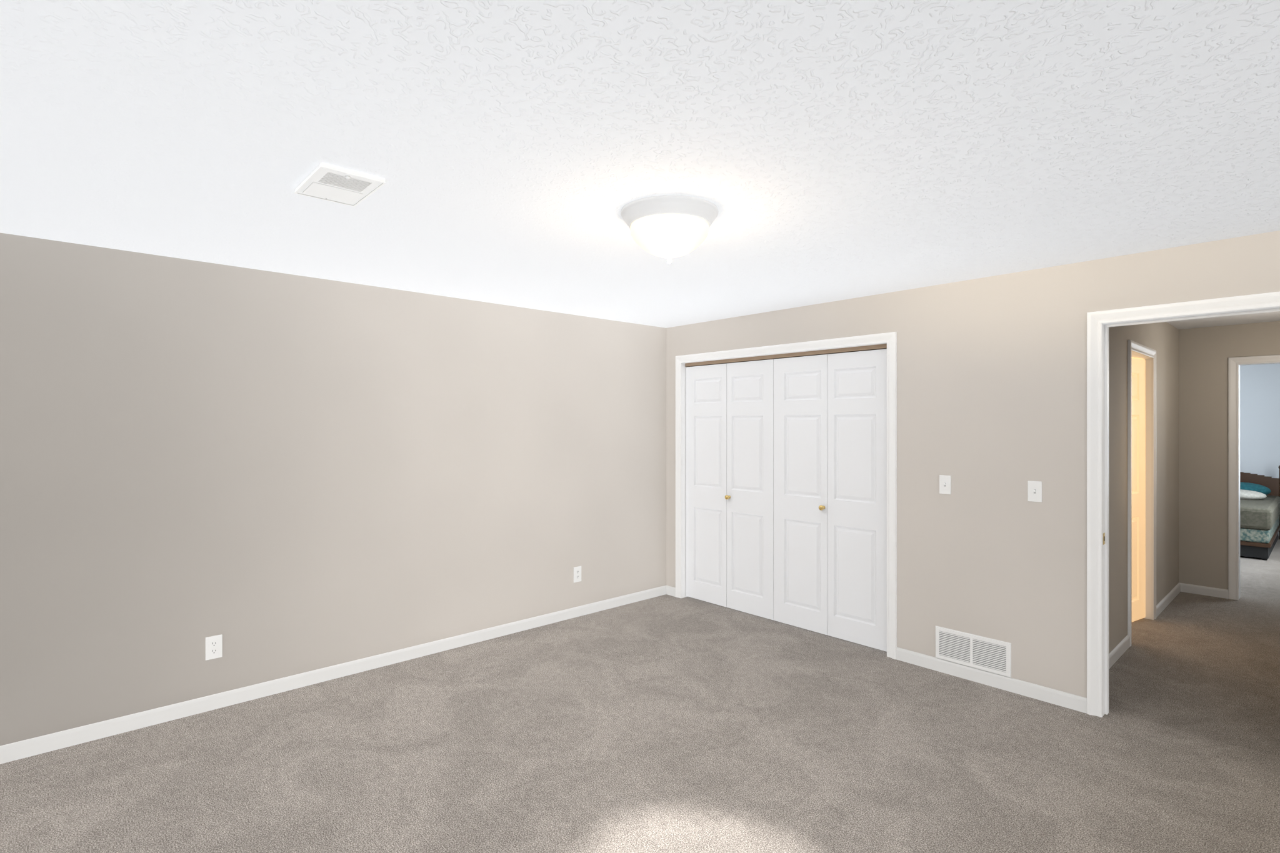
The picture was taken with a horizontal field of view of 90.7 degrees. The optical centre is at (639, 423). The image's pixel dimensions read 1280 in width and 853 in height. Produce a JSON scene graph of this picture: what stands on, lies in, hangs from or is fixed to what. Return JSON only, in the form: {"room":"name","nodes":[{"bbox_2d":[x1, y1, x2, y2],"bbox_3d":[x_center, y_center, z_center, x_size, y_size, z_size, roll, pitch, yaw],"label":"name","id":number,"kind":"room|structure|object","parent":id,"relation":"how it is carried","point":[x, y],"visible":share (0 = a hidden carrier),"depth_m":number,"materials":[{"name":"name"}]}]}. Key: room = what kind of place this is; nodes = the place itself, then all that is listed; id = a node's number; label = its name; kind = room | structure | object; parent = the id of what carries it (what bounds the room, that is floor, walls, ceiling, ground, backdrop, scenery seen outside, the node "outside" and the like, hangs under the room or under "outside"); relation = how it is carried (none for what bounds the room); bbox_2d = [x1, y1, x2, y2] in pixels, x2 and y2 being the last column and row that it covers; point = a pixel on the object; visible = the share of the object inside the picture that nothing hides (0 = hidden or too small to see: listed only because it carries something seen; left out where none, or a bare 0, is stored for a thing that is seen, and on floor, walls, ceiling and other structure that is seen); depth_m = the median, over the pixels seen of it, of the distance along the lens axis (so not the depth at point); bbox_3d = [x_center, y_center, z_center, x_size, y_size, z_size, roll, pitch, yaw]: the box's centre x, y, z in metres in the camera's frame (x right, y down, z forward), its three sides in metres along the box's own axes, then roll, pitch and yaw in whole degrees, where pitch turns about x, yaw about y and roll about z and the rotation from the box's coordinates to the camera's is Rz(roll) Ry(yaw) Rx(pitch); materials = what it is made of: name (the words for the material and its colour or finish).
{"room":"empty bedroom","nodes":[
{"label":"empty bedroom","id":0,"kind":"room"},
{"bbox_2d":[0,233,666,746],"bbox_3d":[0.099,0.336,2.544,4.710,2.400,4.740,0,0,-42],"label":"wall","id":1,"kind":"structure","parent":0,"point":[307,474],"depth_m":3.61,"materials":[{"name":"beige paint"}]},
{"bbox_2d":[205,634,222,660],"bbox_3d":[-2.293,1.204,3.404,0.076,0.122,0.009,0,0,-42],"label":"outlet","id":2,"kind":"object","parent":1,"relation":"attached to","point":[214,644],"visible":1,"depth_m":3.40,"materials":[{"name":"white plastic"}]},
{"bbox_2d":[0,585,1086,764],"bbox_3d":[0.099,1.497,2.544,4.470,0.078,4.500,0,0,-42],"label":"trim","id":3,"kind":"structure","parent":1,"relation":"attached to","point":[12,752],"depth_m":3.64,"materials":[{"name":"white wood"}]},
{"bbox_2d":[573,566,581,582],"bbox_3d":[-0.497,1.200,5.038,0.076,0.122,0.009,0,0,-42],"label":"outlet","id":4,"kind":"object","parent":1,"relation":"attached to","point":[577,570],"visible":1,"depth_m":5.03,"materials":[{"name":"white plastic"}]},
{"bbox_2d":[0,538,1279,852],"bbox_3d":[3.497,1.561,4.960,12.990,0.050,5.740,0,0,-42],"label":"floor","id":5,"kind":"structure","parent":0,"point":[664,724],"depth_m":2.92,"materials":[{"name":"grey carpet"}]},
{"bbox_2d":[1240,465,1279,560],"bbox_3d":[7.400,1.042,8.153,2.046,0.989,1.218,0,0,-42],"label":"bed","id":6,"kind":"object","parent":5,"relation":"on","point":[1259,494],"visible":0.38,"depth_m":7.25,"materials":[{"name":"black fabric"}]},
{"bbox_2d":[0,0,1279,328],"bbox_3d":[0.099,-0.889,2.544,4.710,0.050,4.740,0,0,-42],"label":"ceiling","id":7,"kind":"structure","parent":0,"point":[842,149],"depth_m":1.91,"materials":[{"name":"white paint"}]},
{"bbox_2d":[294,162,386,206],"bbox_3d":[-1.086,-0.853,2.282,0.214,0.021,0.327,0,0,-42],"label":"vent register","id":8,"kind":"object","parent":7,"relation":"attached to","point":[328,182],"depth_m":2.26,"materials":[{"name":"white plastic"}]},
{"bbox_2d":[620,195,718,263],"bbox_3d":[0.121,-0.759,2.587,0.398,0.209,0.398,0,0,-42],"label":"ceiling light fixture","id":9,"kind":"object","parent":7,"relation":"attached to","point":[669,227],"depth_m":2.47,"materials":[{"name":"white glass"}]},
{"bbox_2d":[666,230,1279,698],"bbox_3d":[1.796,0.336,4.088,0.120,2.400,4.500,0,0,-42],"label":"wall","id":10,"kind":"structure","parent":0,"point":[992,370],"depth_m":3.67,"materials":[{"name":"paint"}]},
{"bbox_2d":[685,358,773,619],"bbox_3d":[0.714,0.503,5.245,0.082,2.042,0.934,0,0,-42],"label":"closet door","id":11,"kind":"structure","parent":10,"relation":"in","point":[729,407],"depth_m":5.22,"materials":[{"name":"white wood"}]},
{"bbox_2d":[675,331,896,659],"bbox_3d":[1.039,0.469,4.907,0.138,2.135,2.010,0,0,-42],"label":"trim","id":12,"kind":"structure","parent":10,"relation":"attached to","point":[890,339],"depth_m":4.59,"materials":[{"name":"white wood"}]},
{"bbox_2d":[685,343,886,366],"bbox_3d":[1.044,-0.520,4.912,0.034,0.028,1.880,0,0,-42],"label":"closet track","id":13,"kind":"object","parent":12,"relation":"attached to","point":[879,346],"depth_m":4.77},
{"bbox_2d":[691,348,885,366],"bbox_3d":[1.555,0.336,5.015,0.770,2.400,3.045,0,0,-42],"label":"closet","id":14,"kind":"object","parent":10,"relation":"in","point":[882,349],"depth_m":5.60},
{"bbox_2d":[773,348,886,651],"bbox_3d":[1.345,0.503,4.551,0.082,2.042,0.934,0,0,-42],"label":"closet door","id":15,"kind":"structure","parent":10,"relation":"in","point":[830,410],"depth_m":4.52,"materials":[{"name":"white wood"}]},
{"bbox_2d":[939,475,951,494],"bbox_3d":[1.877,0.376,3.896,0.019,0.115,0.070,0,0,-42],"label":"switch","id":16,"kind":"object","parent":10,"relation":"attached to","point":[945,481],"visible":1,"depth_m":3.90,"materials":[{"name":"white plastic"}]},
{"bbox_2d":[935,625,1011,678],"bbox_3d":[1.984,1.359,3.785,0.011,0.198,0.426,0,0,-42],"label":"air vent","id":17,"kind":"object","parent":10,"relation":"in","point":[990,655],"visible":1,"depth_m":3.77,"materials":[{"name":"white metal"}]},
{"bbox_2d":[1027,480,1041,502],"bbox_3d":[2.205,0.379,3.535,0.019,0.115,0.070,0,0,-42],"label":"switch","id":18,"kind":"object","parent":10,"relation":"attached to","point":[1034,488],"visible":1,"depth_m":3.54,"materials":[{"name":"white plastic"}]},
{"bbox_2d":[1086,291,1279,717],"bbox_3d":[2.740,0.474,3.051,0.157,2.125,0.945,0,0,-42],"label":"trim","id":19,"kind":"structure","parent":10,"relation":"attached to","point":[1099,323],"depth_m":3.32,"materials":[{"name":"white wood"}]},
{"bbox_2d":[1108,321,1279,653],"bbox_3d":[3.705,0.336,4.710,3.540,2.400,2.590,0,0,-42],"label":"wall","id":20,"kind":"structure","parent":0,"point":[1192,364],"depth_m":5.57,"materials":[{"name":"beige paint"}]},
{"bbox_2d":[1131,358,1145,621],"bbox_3d":[3.646,0.510,4.769,0.788,2.028,0.082,0,0,-31],"label":"hall door","id":21,"kind":"structure","parent":20,"relation":"in","point":[1138,365],"depth_m":4.93,"materials":[{"name":"beige wood"}]},
{"bbox_2d":[1127,340,1156,646],"bbox_3d":[3.680,0.478,4.722,0.930,2.115,0.138,0,0,-42],"label":"door frame","id":22,"kind":"structure","parent":20,"relation":"attached to","point":[1134,347],"depth_m":4.95,"materials":[{"name":"white wood"}]},
{"bbox_2d":[1108,582,1228,669],"bbox_3d":[4.071,1.497,4.232,3.402,0.078,1.150,0,0,-42],"label":"trim","id":23,"kind":"structure","parent":20,"relation":"attached to","point":[1121,648],"depth_m":5.53,"materials":[{"name":"white wood"}]},
{"bbox_2d":[1228,355,1279,600],"bbox_3d":[5.484,0.478,5.281,0.138,2.115,0.830,0,0,-42],"label":"door frame","id":24,"kind":"structure","parent":20,"relation":"attached to","point":[1234,367],"depth_m":5.52,"materials":[{"name":"white wood"}]},
{"bbox_2d":[1166,311,1279,329],"bbox_3d":[5.239,-0.889,6.545,8.280,0.050,5.740,0,0,-42],"label":"ceiling","id":25,"kind":"structure","parent":0,"point":[1272,316],"depth_m":5.32,"materials":[{"name":"white paint"}]},
{"bbox_2d":[1240,363,1279,478],"bbox_3d":[7.127,0.336,7.100,4.740,2.400,4.020,0,0,-42],"label":"wall","id":26,"kind":"structure","parent":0,"point":[1259,384],"depth_m":8.80,"materials":[{"name":"paint"}]}
]}

